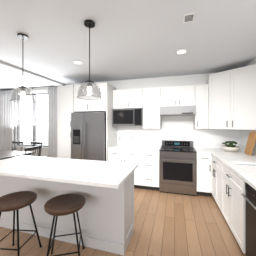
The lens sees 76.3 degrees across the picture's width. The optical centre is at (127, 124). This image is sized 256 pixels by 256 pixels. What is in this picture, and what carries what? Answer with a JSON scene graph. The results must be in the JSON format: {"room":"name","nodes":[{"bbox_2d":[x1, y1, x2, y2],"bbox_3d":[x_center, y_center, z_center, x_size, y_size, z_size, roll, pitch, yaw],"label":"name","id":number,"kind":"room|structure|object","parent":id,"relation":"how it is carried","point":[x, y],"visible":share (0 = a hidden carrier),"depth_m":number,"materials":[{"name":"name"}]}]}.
{"room":"dining room and kitchen","nodes":[
{"label":"dining room and kitchen","id":0,"kind":"room"},
{"bbox_2d":[0,73,239,156],"bbox_3d":[-1.199,0.140,4.853,8.120,2.700,0.150,0,0,16],"label":"wall","id":1,"kind":"structure","parent":0,"point":[177,128],"depth_m":4.13,"materials":[{"name":"white paint"}]},
{"bbox_2d":[14,89,47,150],"bbox_3d":[-3.096,-0.122,5.348,1.580,1.955,0.145,0,0,16],"label":"dining window","id":2,"kind":"structure","parent":1,"relation":"in","point":[35,121],"depth_m":5.40,"materials":[{"name":"grey paint"}]},
{"bbox_2d":[0,61,65,85],"bbox_3d":[-2.991,-1.185,1.721,0.300,0.050,6.860,0,0,16],"label":"header","id":3,"kind":"object","parent":1,"relation":"attached to","point":[12,68],"visible":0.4,"depth_m":3.81,"materials":[{"name":"grey paint"}]},
{"bbox_2d":[3,85,64,90],"bbox_3d":[-3.288,-1.166,5.314,2.894,0.052,0.109,0,0,16],"label":"curtain rod","id":4,"kind":"object","parent":1,"relation":"attached to","point":[33,87],"visible":0.75,"depth_m":5.17,"materials":[{"name":"black metal"}]},
{"bbox_2d":[0,90,13,149],"bbox_3d":[-4.199,0.162,5.540,0.814,2.595,0.095,0,0,16],"label":"curtain","id":5,"kind":"object","parent":4,"relation":"hanging from","point":[6,122],"visible":0.62,"depth_m":5.49,"materials":[{"name":"grey fabric"}]},
{"bbox_2d":[48,87,57,157],"bbox_3d":[-2.233,0.162,4.976,0.524,2.595,0.095,0,0,16],"label":"curtain","id":6,"kind":"object","parent":4,"relation":"hanging from","point":[52,122],"visible":0.54,"depth_m":4.99,"materials":[{"name":"grey fabric"}]},
{"bbox_2d":[113,88,140,108],"bbox_3d":[0.026,-0.635,4.240,0.778,0.480,0.346,0,0,16],"label":"upper cabinet","id":7,"kind":"object","parent":1,"relation":"attached to","point":[124,98],"depth_m":4.08,"materials":[{"name":"white wood"}]},
{"bbox_2d":[112,108,142,125],"bbox_3d":[0.015,-0.172,4.200,0.771,0.433,0.430,0,0,16],"label":"microwave","id":8,"kind":"object","parent":7,"relation":"attached to","point":[128,117],"visible":0.96,"depth_m":4.03,"materials":[{"name":"silver metal"}]},
{"bbox_2d":[141,88,160,127],"bbox_3d":[0.607,-0.385,4.074,0.422,0.980,0.346,0,0,16],"label":"upper cabinet","id":9,"kind":"object","parent":1,"relation":"attached to","point":[150,101],"depth_m":3.92,"materials":[{"name":"white wood"}]},
{"bbox_2d":[160,106,195,115],"bbox_3d":[1.154,-0.303,3.824,0.754,0.194,0.524,0,0,16],"label":"range hood","id":10,"kind":"object","parent":1,"relation":"attached to","point":[177,110],"visible":1,"depth_m":3.60,"materials":[{"name":"grey paint"}]},
{"bbox_2d":[161,85,196,107],"bbox_3d":[1.179,-0.640,3.910,0.760,0.470,0.346,0,0,16],"label":"upper cabinet","id":11,"kind":"object","parent":1,"relation":"attached to","point":[173,95],"depth_m":3.73,"materials":[{"name":"white wood"}]},
{"bbox_2d":[193,84,208,127],"bbox_3d":[1.681,-0.385,3.766,0.276,0.980,0.346,0,0,16],"label":"upper cabinet","id":12,"kind":"object","parent":1,"relation":"attached to","point":[201,118],"depth_m":3.60,"materials":[{"name":"white wood"}]},
{"bbox_2d":[193,143,240,146],"bbox_3d":[2.061,0.510,3.830,0.982,0.100,0.012,0,0,16],"label":"backsplash","id":13,"kind":"structure","parent":1,"relation":"attached to","point":[194,144],"depth_m":3.87,"materials":[{"name":"white tile"}]},
{"bbox_2d":[0,188,245,255],"bbox_3d":[-2.165,1.540,1.484,8.120,0.100,7.160,0,0,16],"label":"floor","id":14,"kind":"structure","parent":0,"point":[169,224],"depth_m":2.20,"materials":[{"name":"brown wood"}]},
{"bbox_2d":[0,150,34,159],"bbox_3d":[-3.259,1.110,4.055,1.400,0.760,0.900,0,0,16],"label":"dining table","id":15,"kind":"object","parent":14,"relation":"on","point":[5,154],"visible":0.52,"depth_m":4.05,"materials":[{"name":"grey wood"}]},
{"bbox_2d":[12,141,23,150],"bbox_3d":[-3.421,1.006,4.758,0.430,0.971,0.489,0,0,16],"label":"dining chair","id":16,"kind":"object","parent":14,"relation":"on","point":[19,142],"visible":0.38,"depth_m":4.95,"materials":[{"name":"black"}]},
{"bbox_2d":[0,191,41,255],"bbox_3d":[-1.248,1.157,1.814,0.444,0.669,0.444,0,0,16],"label":"stool","id":17,"kind":"object","parent":14,"relation":"on","point":[14,201],"visible":1,"depth_m":1.80,"materials":[{"name":"leather"}]},
{"bbox_2d":[24,146,40,156],"bbox_3d":[-2.393,1.006,3.807,0.489,0.971,0.430,0,0,16],"label":"dining chair","id":18,"kind":"object","parent":14,"relation":"on","point":[28,149],"visible":0.31,"depth_m":3.73,"materials":[{"name":"black"}]},
{"bbox_2d":[30,142,42,156],"bbox_3d":[-2.748,1.006,4.565,0.430,0.971,0.489,0,0,16],"label":"dining chair","id":19,"kind":"object","parent":14,"relation":"on","point":[36,143],"visible":0.35,"depth_m":4.75,"materials":[{"name":"black"}]},
{"bbox_2d":[44,193,85,255],"bbox_3d":[-0.666,1.157,1.741,0.507,0.669,0.507,0,0,16],"label":"stool","id":20,"kind":"object","parent":14,"relation":"on","point":[64,204],"visible":1,"depth_m":1.68,"materials":[{"name":"leather"}]},
{"bbox_2d":[0,172,133,254],"bbox_3d":[-0.980,1.045,2.250,2.023,0.890,0.745,0,0,16],"label":"kitchen island","id":21,"kind":"object","parent":14,"relation":"on","point":[105,189],"depth_m":2.03,"materials":[{"name":"white wood"}]},
{"bbox_2d":[0,156,137,187],"bbox_3d":[-0.990,0.580,2.208,2.120,0.040,0.860,0,0,16],"label":"island countertop","id":22,"kind":"structure","parent":21,"relation":"on","point":[97,174],"depth_m":1.97,"materials":[{"name":"white stone"}]},
{"bbox_2d":[57,85,79,158],"bbox_3d":[-1.532,0.247,4.497,0.476,2.485,0.712,0,0,16],"label":"pantry cabinet","id":23,"kind":"object","parent":14,"relation":"on","point":[65,101],"visible":0.52,"depth_m":4.20,"materials":[{"name":"white wood"}]},
{"bbox_2d":[71,112,105,160],"bbox_3d":[-0.885,0.605,4.222,0.886,1.770,0.841,0,0,16],"label":"refrigerator","id":24,"kind":"object","parent":14,"relation":"on","point":[88,135],"visible":0.54,"depth_m":3.86,"materials":[{"name":"grey metal"}]},
{"bbox_2d":[74,83,116,160],"bbox_3d":[-0.847,0.247,4.308,0.932,2.485,0.696,0,0,16],"label":"enclosure","id":25,"kind":"object","parent":14,"relation":"on","point":[103,104],"visible":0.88,"depth_m":4.01,"materials":[{"name":"white"}]},
{"bbox_2d":[108,141,161,190],"bbox_3d":[0.186,0.975,4.015,1.208,1.030,0.692,0,0,16],"label":"base cabinet","id":26,"kind":"object","parent":14,"relation":"on","point":[144,155],"visible":0.81,"depth_m":3.69,"materials":[{"name":"white wood"}]},
{"bbox_2d":[159,140,196,195],"bbox_3d":[1.124,0.948,3.720,0.750,1.085,0.722,0,0,16],"label":"range","id":27,"kind":"object","parent":14,"relation":"on","point":[177,167],"visible":1,"depth_m":3.45,"materials":[{"name":"silver metal"}]},
{"bbox_2d":[196,151,208,195],"bbox_3d":[1.634,1.048,3.596,0.291,0.885,0.697,0,0,16],"label":"base cabinet","id":28,"kind":"object","parent":14,"relation":"on","point":[202,160],"depth_m":3.32,"materials":[{"name":"white wood"}]},
{"bbox_2d":[209,155,220,209],"bbox_3d":[1.888,1.048,2.807,0.750,0.885,0.799,0,0,16],"label":"base cabinet","id":29,"kind":"object","parent":14,"relation":"on","point":[214,163],"depth_m":2.93,"materials":[{"name":"white wood"}]},
{"bbox_2d":[193,147,247,154],"bbox_3d":[1.972,0.580,3.521,0.982,0.040,0.656,0,0,16],"label":"countertop","id":30,"kind":"structure","parent":29,"relation":"on","point":[200,150],"depth_m":3.46,"materials":[{"name":"white stone"}]},
{"bbox_2d":[221,141,240,151],"bbox_3d":[2.105,0.451,3.350,0.356,0.216,0.356,0,0,16],"label":"greenery","id":31,"kind":"object","parent":30,"relation":"on","point":[230,147],"visible":1,"depth_m":3.29,"materials":[{"name":"beige ceramic"}]},
{"bbox_2d":[221,163,252,252],"bbox_3d":[1.702,1.048,2.087,0.711,0.885,0.932,0,0,16],"label":"base cabinet","id":32,"kind":"object","parent":14,"relation":"on","point":[223,177],"depth_m":2.02,"materials":[{"name":"white wood"}]},
{"bbox_2d":[213,151,255,189],"bbox_3d":[1.564,0.580,1.606,0.711,0.040,3.249,0,0,16],"label":"countertop","id":33,"kind":"structure","parent":32,"relation":"on","point":[230,159],"depth_m":2.44,"materials":[{"name":"white stone"}]},
{"bbox_2d":[237,163,255,174],"bbox_3d":[1.683,0.689,2.077,0.450,0.202,0.700,0,0,16],"label":"sink","id":34,"kind":"object","parent":33,"relation":"in","point":[251,167],"depth_m":2.27,"materials":[{"name":"white ceramic"}]},
{"bbox_2d":[244,130,255,155],"bbox_3d":[2.236,0.334,2.969,0.114,0.444,0.260,0,0,16],"label":"cutting board","id":35,"kind":"object","parent":33,"relation":"on","point":[250,143],"visible":1,"depth_m":2.94,"materials":[{"name":"brown wood"}]},
{"bbox_2d":[241,183,255,255],"bbox_3d":[1.411,1.056,1.366,0.630,0.868,0.605,0,0,16],"label":"dishwasher","id":36,"kind":"object","parent":14,"relation":"on","point":[249,196],"visible":0.94,"depth_m":1.61,"materials":[{"name":"black metal"}]},
{"bbox_2d":[0,0,255,89],"bbox_3d":[-2.165,-1.260,1.484,8.120,0.100,7.160,0,0,16],"label":"ceiling","id":37,"kind":"structure","parent":0,"point":[135,39],"depth_m":2.30,"materials":[{"name":"white paint"}]},
{"bbox_2d":[10,33,34,102],"bbox_3d":[-1.437,-0.761,2.227,0.295,0.896,0.295,0,0,16],"label":"pendant light","id":38,"kind":"object","parent":37,"relation":"hanging from","point":[22,88],"visible":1,"depth_m":2.20,"materials":[{"name":"clear glass"}]},
{"bbox_2d":[77,19,101,99],"bbox_3d":[-0.459,-0.761,1.947,0.295,0.896,0.295,0,0,16],"label":"pendant light","id":39,"kind":"object","parent":37,"relation":"hanging from","point":[89,83],"visible":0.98,"depth_m":1.91,"materials":[{"name":"clear glass"}]},
{"bbox_2d":[176,49,187,53],"bbox_3d":[0.894,-1.206,2.719,0.190,0.008,0.190,0,0,16],"label":"recessed light","id":40,"kind":"object","parent":37,"relation":"in","point":[182,51],"visible":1,"depth_m":2.70,"materials":[{"name":"white"}]},
{"bbox_2d":[183,12,194,22],"bbox_3d":[0.692,-1.205,1.851,0.120,0.010,0.150,0,0,16],"label":"ceiling vent","id":41,"kind":"object","parent":37,"relation":"in","point":[189,17],"visible":1,"depth_m":1.84,"materials":[{"name":"white metal"}]},
{"bbox_2d":[240,58,255,148],"bbox_3d":[1.645,0.140,0.314,0.150,2.700,7.010,0,0,16],"label":"wall","id":42,"kind":"structure","parent":0,"point":[244,134],"depth_m":3.40,"materials":[{"name":"white paint"}]},
{"bbox_2d":[206,64,255,129],"bbox_3d":[2.091,-0.487,3.400,0.709,1.185,0.823,0,0,16],"label":"upper cabinet","id":43,"kind":"object","parent":42,"relation":"attached to","point":[232,98],"visible":1,"depth_m":3.19,"materials":[{"name":"white wood"}]},
{"bbox_2d":[241,147,255,154],"bbox_3d":[1.989,0.510,1.819,0.012,0.100,3.894,0,0,16],"label":"backsplash","id":44,"kind":"structure","parent":42,"relation":"attached to","point":[242,148],"depth_m":3.04,"materials":[{"name":"white tile"}]},
{"label":"outside","id":45,"kind":"structure","parent":0,"visible":0},
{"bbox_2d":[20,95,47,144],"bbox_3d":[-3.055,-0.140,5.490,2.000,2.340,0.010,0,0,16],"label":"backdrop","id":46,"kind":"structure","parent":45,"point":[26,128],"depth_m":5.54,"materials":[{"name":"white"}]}
]}

